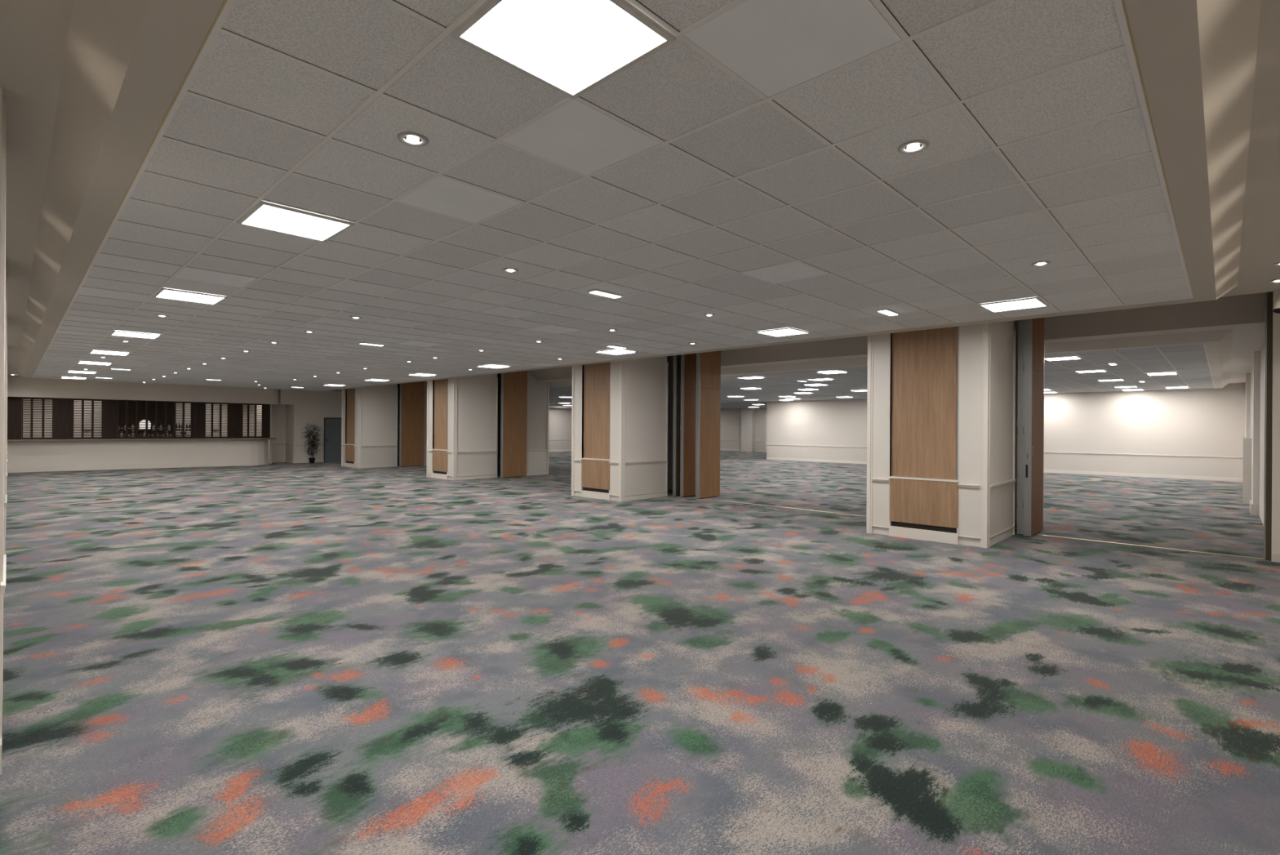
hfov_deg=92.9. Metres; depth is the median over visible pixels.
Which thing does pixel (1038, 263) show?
recessed light
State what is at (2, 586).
trim
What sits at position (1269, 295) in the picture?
trim
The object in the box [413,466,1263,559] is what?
trim
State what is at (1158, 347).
trim
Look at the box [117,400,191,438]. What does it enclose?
shutter
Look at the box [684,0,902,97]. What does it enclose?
tile
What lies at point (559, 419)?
wall
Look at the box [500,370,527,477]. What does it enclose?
wall
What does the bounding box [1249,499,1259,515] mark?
trim
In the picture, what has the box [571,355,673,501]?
pillar
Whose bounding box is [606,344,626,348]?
recessed light
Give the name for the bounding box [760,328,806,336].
diffuser
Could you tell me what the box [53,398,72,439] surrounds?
timber post
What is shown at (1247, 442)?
trim
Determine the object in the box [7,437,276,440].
countertop
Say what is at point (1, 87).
wall
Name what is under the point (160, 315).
recessed light
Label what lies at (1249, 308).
beam
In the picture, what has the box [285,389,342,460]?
wall
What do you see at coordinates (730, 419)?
wall
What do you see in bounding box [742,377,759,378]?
diffuser
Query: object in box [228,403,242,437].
timber post
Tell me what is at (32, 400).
shutter
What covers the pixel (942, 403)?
pillar
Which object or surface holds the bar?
on the floor
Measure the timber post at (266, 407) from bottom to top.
1.462 m
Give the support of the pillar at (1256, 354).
attached to the wall at (1263, 348)
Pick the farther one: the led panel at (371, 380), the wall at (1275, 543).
the led panel at (371, 380)
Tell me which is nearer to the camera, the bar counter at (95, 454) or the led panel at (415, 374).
the led panel at (415, 374)
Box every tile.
[174,266,257,287]
[395,176,522,222]
[399,340,443,346]
[501,98,661,175]
[527,362,559,366]
[528,324,580,333]
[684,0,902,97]
[742,261,827,283]
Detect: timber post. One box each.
[7,396,22,439]
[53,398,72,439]
[102,399,117,438]
[191,401,204,438]
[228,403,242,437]
[262,404,270,437]
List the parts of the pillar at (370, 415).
oak panel, dado rail, skirting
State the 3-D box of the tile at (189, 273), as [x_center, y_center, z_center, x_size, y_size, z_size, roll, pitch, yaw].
[-4.171,-1.472,5.978,0.572,0.004,0.572,0,0,44]
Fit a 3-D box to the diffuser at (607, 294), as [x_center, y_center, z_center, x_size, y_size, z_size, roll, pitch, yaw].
[-0.372,-1.429,6.543,0.100,0.008,0.370,0,0,44]
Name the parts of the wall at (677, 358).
edge frame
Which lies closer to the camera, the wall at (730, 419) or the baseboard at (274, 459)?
the baseboard at (274, 459)
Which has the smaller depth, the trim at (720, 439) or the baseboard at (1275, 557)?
the baseboard at (1275, 557)
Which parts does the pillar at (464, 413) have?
oak panel, dado rail, skirting, dado rail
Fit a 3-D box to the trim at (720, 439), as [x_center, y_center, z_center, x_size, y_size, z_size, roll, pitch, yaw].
[7.473,0.919,44.407,15.200,0.057,0.029,0,0,44]
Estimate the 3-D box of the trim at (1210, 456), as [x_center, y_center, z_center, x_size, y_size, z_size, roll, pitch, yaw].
[13.407,0.955,26.417,18.300,0.057,0.029,0,0,44]
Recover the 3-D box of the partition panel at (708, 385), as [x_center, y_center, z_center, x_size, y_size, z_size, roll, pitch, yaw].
[1.638,-0.238,14.616,0.115,3.840,0.826,0,0,44]
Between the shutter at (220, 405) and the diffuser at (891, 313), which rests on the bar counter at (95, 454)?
the shutter at (220, 405)
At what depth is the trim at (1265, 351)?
7.97 m
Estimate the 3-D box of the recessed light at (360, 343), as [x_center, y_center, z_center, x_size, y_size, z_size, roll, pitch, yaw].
[-4.708,-1.464,10.673,0.130,0.026,0.400,0,0,44]
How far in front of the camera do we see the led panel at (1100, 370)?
14.69 m
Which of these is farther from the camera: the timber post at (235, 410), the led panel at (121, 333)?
the timber post at (235, 410)
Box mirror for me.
[139,419,151,428]
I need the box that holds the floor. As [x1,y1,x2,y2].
[0,450,1279,854]
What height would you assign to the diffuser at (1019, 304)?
0.009 m
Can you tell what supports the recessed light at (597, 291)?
in the ceiling at (675, 91)
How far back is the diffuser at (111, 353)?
12.21 m
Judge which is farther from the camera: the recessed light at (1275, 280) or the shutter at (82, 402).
the shutter at (82, 402)
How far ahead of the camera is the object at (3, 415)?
2.97 m
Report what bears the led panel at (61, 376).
attached to the ceiling at (675, 91)
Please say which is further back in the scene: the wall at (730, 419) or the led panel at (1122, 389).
the wall at (730, 419)
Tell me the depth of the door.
28.20 m
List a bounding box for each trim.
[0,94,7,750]
[0,453,7,595]
[31,0,1193,377]
[35,0,1124,390]
[271,444,323,445]
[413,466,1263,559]
[549,346,1189,405]
[549,404,572,408]
[720,439,766,440]
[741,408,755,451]
[766,444,1243,458]
[1242,437,1252,503]
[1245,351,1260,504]
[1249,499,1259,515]
[1263,292,1266,559]
[1265,291,1272,559]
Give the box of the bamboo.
[300,422,324,462]
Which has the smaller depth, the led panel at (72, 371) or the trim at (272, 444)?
the led panel at (72, 371)
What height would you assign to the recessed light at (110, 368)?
0.026 m
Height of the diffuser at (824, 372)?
0.009 m
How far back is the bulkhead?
22.99 m
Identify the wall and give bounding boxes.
[0,86,2,413]
[22,399,247,437]
[248,404,271,463]
[271,404,285,456]
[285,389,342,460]
[399,381,424,466]
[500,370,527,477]
[548,407,571,449]
[672,355,680,496]
[680,353,696,497]
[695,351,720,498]
[720,408,766,449]
[766,382,1245,477]
[1016,319,1024,534]
[1022,317,1044,536]
[1250,340,1265,524]
[1271,291,1279,560]
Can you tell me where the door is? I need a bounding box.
[324,417,341,462]
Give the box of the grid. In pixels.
[31,0,1192,391]
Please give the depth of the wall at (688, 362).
14.77 m
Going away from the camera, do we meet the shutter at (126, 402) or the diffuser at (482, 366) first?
the diffuser at (482, 366)
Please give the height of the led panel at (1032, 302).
0.016 m
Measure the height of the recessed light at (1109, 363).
0.026 m
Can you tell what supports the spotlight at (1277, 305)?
hanging from the ceiling at (89, 86)
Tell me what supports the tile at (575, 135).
attached to the ceiling at (675, 91)
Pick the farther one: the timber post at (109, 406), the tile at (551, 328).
the timber post at (109, 406)
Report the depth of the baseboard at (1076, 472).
22.51 m
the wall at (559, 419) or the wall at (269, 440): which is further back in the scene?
the wall at (559, 419)
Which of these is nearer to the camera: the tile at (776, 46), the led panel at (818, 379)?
the tile at (776, 46)
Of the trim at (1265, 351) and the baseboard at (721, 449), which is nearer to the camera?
the trim at (1265, 351)
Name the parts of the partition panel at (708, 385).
edge frame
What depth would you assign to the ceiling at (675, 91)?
3.83 m
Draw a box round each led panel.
[60,376,87,379]
[66,370,97,373]
[76,360,112,365]
[88,350,130,355]
[109,329,161,338]
[152,287,227,304]
[236,200,354,242]
[322,384,344,386]
[363,378,389,381]
[408,373,436,376]
[450,0,675,99]
[475,364,511,368]
[594,348,637,355]
[736,376,764,378]
[741,387,759,389]
[755,327,810,337]
[797,388,819,390]
[803,383,828,386]
[806,377,834,380]
[815,370,848,373]
[977,296,1048,312]
[1044,355,1082,360]
[1074,368,1107,373]
[1096,378,1124,381]
[1113,385,1137,387]
[1121,389,1144,391]
[1146,372,1177,375]
[1164,386,1189,388]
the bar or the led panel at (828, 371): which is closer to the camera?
the led panel at (828, 371)
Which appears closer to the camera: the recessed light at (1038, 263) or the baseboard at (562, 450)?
the recessed light at (1038, 263)
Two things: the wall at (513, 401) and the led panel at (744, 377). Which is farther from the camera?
the wall at (513, 401)
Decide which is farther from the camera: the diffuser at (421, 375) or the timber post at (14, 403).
the timber post at (14, 403)
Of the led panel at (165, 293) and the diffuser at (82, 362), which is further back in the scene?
the diffuser at (82, 362)
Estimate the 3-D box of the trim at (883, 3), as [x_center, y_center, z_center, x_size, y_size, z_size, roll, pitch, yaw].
[-6.541,-1.487,12.849,26.743,0.001,8.414,0,0,44]
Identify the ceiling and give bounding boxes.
[0,0,1279,391]
[32,0,1190,390]
[537,321,1265,388]
[549,343,1213,408]
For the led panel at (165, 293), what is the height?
0.016 m
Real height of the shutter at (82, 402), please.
1.461 m
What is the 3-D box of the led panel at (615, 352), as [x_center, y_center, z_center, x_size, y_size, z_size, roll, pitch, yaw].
[-0.460,-1.437,11.566,0.584,0.016,0.584,0,0,44]
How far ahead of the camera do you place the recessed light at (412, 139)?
3.05 m
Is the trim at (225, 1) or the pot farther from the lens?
the pot
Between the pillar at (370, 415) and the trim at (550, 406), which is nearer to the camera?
the pillar at (370, 415)
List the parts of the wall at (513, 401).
edge frame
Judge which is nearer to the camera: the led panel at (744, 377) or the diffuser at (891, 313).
the diffuser at (891, 313)
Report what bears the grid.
attached to the ceiling at (675, 91)
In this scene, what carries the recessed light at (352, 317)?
in the ceiling at (675, 91)
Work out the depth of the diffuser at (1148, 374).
15.41 m
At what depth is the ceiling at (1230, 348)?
11.13 m
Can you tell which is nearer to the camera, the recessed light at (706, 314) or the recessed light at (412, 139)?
the recessed light at (412, 139)
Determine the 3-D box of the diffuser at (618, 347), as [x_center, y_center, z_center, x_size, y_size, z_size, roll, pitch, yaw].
[-0.412,-1.429,10.837,0.100,0.008,0.370,0,0,44]
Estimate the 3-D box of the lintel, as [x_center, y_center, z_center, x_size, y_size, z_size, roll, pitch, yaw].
[-15.654,-1.361,26.919,0.300,0.674,0.520,0,0,44]
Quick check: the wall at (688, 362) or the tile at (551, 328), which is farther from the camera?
the wall at (688, 362)
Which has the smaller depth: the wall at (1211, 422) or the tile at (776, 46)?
the tile at (776, 46)
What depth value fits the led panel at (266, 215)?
4.29 m
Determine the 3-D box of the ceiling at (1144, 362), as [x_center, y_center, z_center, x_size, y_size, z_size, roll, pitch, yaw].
[5.677,-1.414,29.870,32.750,0.001,23.490,0,0,44]
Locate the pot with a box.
[308,457,315,462]
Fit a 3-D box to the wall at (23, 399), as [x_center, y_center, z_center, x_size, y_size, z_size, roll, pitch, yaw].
[-21.401,-0.096,26.002,0.100,3.274,8.200,0,0,44]
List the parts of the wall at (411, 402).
edge frame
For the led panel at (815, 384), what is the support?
attached to the ceiling at (1144, 362)
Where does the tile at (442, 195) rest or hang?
attached to the ceiling at (675, 91)
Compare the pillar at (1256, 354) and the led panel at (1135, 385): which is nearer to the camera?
the pillar at (1256, 354)
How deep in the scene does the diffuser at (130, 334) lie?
9.69 m
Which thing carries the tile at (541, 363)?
attached to the ceiling at (675, 91)
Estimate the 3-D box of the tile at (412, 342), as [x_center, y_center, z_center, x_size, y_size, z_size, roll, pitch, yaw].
[-3.837,-1.470,10.652,0.572,0.004,0.572,0,0,44]
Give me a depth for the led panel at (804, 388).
22.42 m
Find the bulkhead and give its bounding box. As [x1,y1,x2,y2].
[7,376,279,404]
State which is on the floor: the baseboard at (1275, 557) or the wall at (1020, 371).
the wall at (1020, 371)
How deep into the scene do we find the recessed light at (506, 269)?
5.59 m
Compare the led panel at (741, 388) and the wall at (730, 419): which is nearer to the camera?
the led panel at (741, 388)
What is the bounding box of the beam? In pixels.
[426,292,1265,381]
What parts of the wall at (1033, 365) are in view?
edge frame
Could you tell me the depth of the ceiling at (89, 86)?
3.06 m
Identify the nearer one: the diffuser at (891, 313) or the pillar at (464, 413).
the diffuser at (891, 313)
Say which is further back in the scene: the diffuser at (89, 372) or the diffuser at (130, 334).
the diffuser at (89, 372)
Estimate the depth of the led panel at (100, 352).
12.21 m
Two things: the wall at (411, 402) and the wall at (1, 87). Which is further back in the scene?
the wall at (411, 402)
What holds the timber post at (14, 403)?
on the bar counter at (95, 454)
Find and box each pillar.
[341,381,426,468]
[426,370,549,479]
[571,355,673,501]
[866,320,1044,547]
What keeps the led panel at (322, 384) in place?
attached to the ceiling at (675, 91)
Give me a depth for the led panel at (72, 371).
16.72 m
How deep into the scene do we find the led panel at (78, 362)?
14.23 m
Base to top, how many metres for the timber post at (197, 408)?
1.462 m
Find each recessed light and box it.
[110,368,131,369]
[155,314,168,316]
[349,315,361,318]
[358,342,384,346]
[397,131,428,146]
[502,267,518,272]
[587,288,622,297]
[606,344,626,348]
[703,313,715,315]
[875,308,899,315]
[897,139,928,153]
[1031,260,1051,266]
[1107,362,1117,364]
[1268,279,1279,282]
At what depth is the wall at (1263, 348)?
11.42 m
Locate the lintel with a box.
[279,389,293,404]
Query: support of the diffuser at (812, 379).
attached to the led panel at (818, 379)
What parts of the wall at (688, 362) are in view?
edge frame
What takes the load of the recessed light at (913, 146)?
in the ceiling at (675, 91)
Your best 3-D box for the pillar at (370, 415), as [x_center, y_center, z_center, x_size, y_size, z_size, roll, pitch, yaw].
[-10.459,-0.332,25.903,1.765,3.880,3.713,0,0,44]
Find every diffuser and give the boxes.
[68,371,95,373]
[79,361,110,364]
[91,351,127,355]
[112,331,158,337]
[412,373,433,376]
[481,364,506,368]
[589,291,620,297]
[598,350,632,354]
[607,346,626,348]
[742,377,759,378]
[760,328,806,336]
[812,378,828,380]
[820,371,843,373]
[878,310,897,315]
[982,298,1044,311]
[1077,369,1105,372]
[1099,379,1123,381]
[1147,373,1176,375]
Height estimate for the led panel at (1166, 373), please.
0.016 m
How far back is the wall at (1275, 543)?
7.82 m
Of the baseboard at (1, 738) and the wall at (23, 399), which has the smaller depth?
the baseboard at (1, 738)
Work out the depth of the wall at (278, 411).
27.60 m
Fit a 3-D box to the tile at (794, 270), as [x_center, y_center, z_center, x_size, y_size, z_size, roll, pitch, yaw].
[1.351,-1.438,5.660,0.572,0.004,0.572,0,0,44]
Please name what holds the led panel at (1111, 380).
attached to the ceiling at (1144, 362)
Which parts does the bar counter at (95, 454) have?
skirting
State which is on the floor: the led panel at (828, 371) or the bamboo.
the bamboo
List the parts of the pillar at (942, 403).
dado rail, oak panel, dado rail, skirting, dado rail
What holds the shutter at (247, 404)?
on the bar counter at (95, 454)
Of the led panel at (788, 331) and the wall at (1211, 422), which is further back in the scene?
the wall at (1211, 422)
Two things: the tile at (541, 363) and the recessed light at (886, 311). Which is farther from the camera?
the tile at (541, 363)
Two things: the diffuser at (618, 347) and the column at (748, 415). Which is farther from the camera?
the column at (748, 415)
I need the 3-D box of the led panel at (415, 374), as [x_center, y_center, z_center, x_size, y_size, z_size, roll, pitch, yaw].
[-6.081,-1.471,16.974,0.584,0.016,0.584,0,0,44]
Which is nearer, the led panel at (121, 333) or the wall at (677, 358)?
the led panel at (121, 333)
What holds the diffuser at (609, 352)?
attached to the led panel at (615, 352)
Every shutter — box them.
[22,396,53,439]
[72,398,102,439]
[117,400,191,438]
[204,402,228,438]
[241,403,262,437]
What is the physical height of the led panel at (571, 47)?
0.016 m
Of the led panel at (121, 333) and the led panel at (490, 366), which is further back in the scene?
the led panel at (490, 366)
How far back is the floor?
4.19 m
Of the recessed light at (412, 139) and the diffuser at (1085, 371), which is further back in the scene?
the diffuser at (1085, 371)
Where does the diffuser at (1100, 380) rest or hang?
attached to the led panel at (1111, 380)
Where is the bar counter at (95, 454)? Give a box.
[7,437,276,472]
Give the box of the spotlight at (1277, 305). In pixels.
[1272,288,1279,313]
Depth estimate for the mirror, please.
25.23 m
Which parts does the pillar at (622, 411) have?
dado rail, oak panel, dado rail, skirting, dado rail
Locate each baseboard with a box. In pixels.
[0,480,7,774]
[271,448,324,462]
[548,448,571,451]
[720,448,766,452]
[766,457,1242,481]
[1271,553,1279,562]
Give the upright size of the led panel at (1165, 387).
0.016 m
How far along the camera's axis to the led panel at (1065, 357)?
12.10 m
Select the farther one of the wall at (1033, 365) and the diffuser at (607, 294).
the wall at (1033, 365)

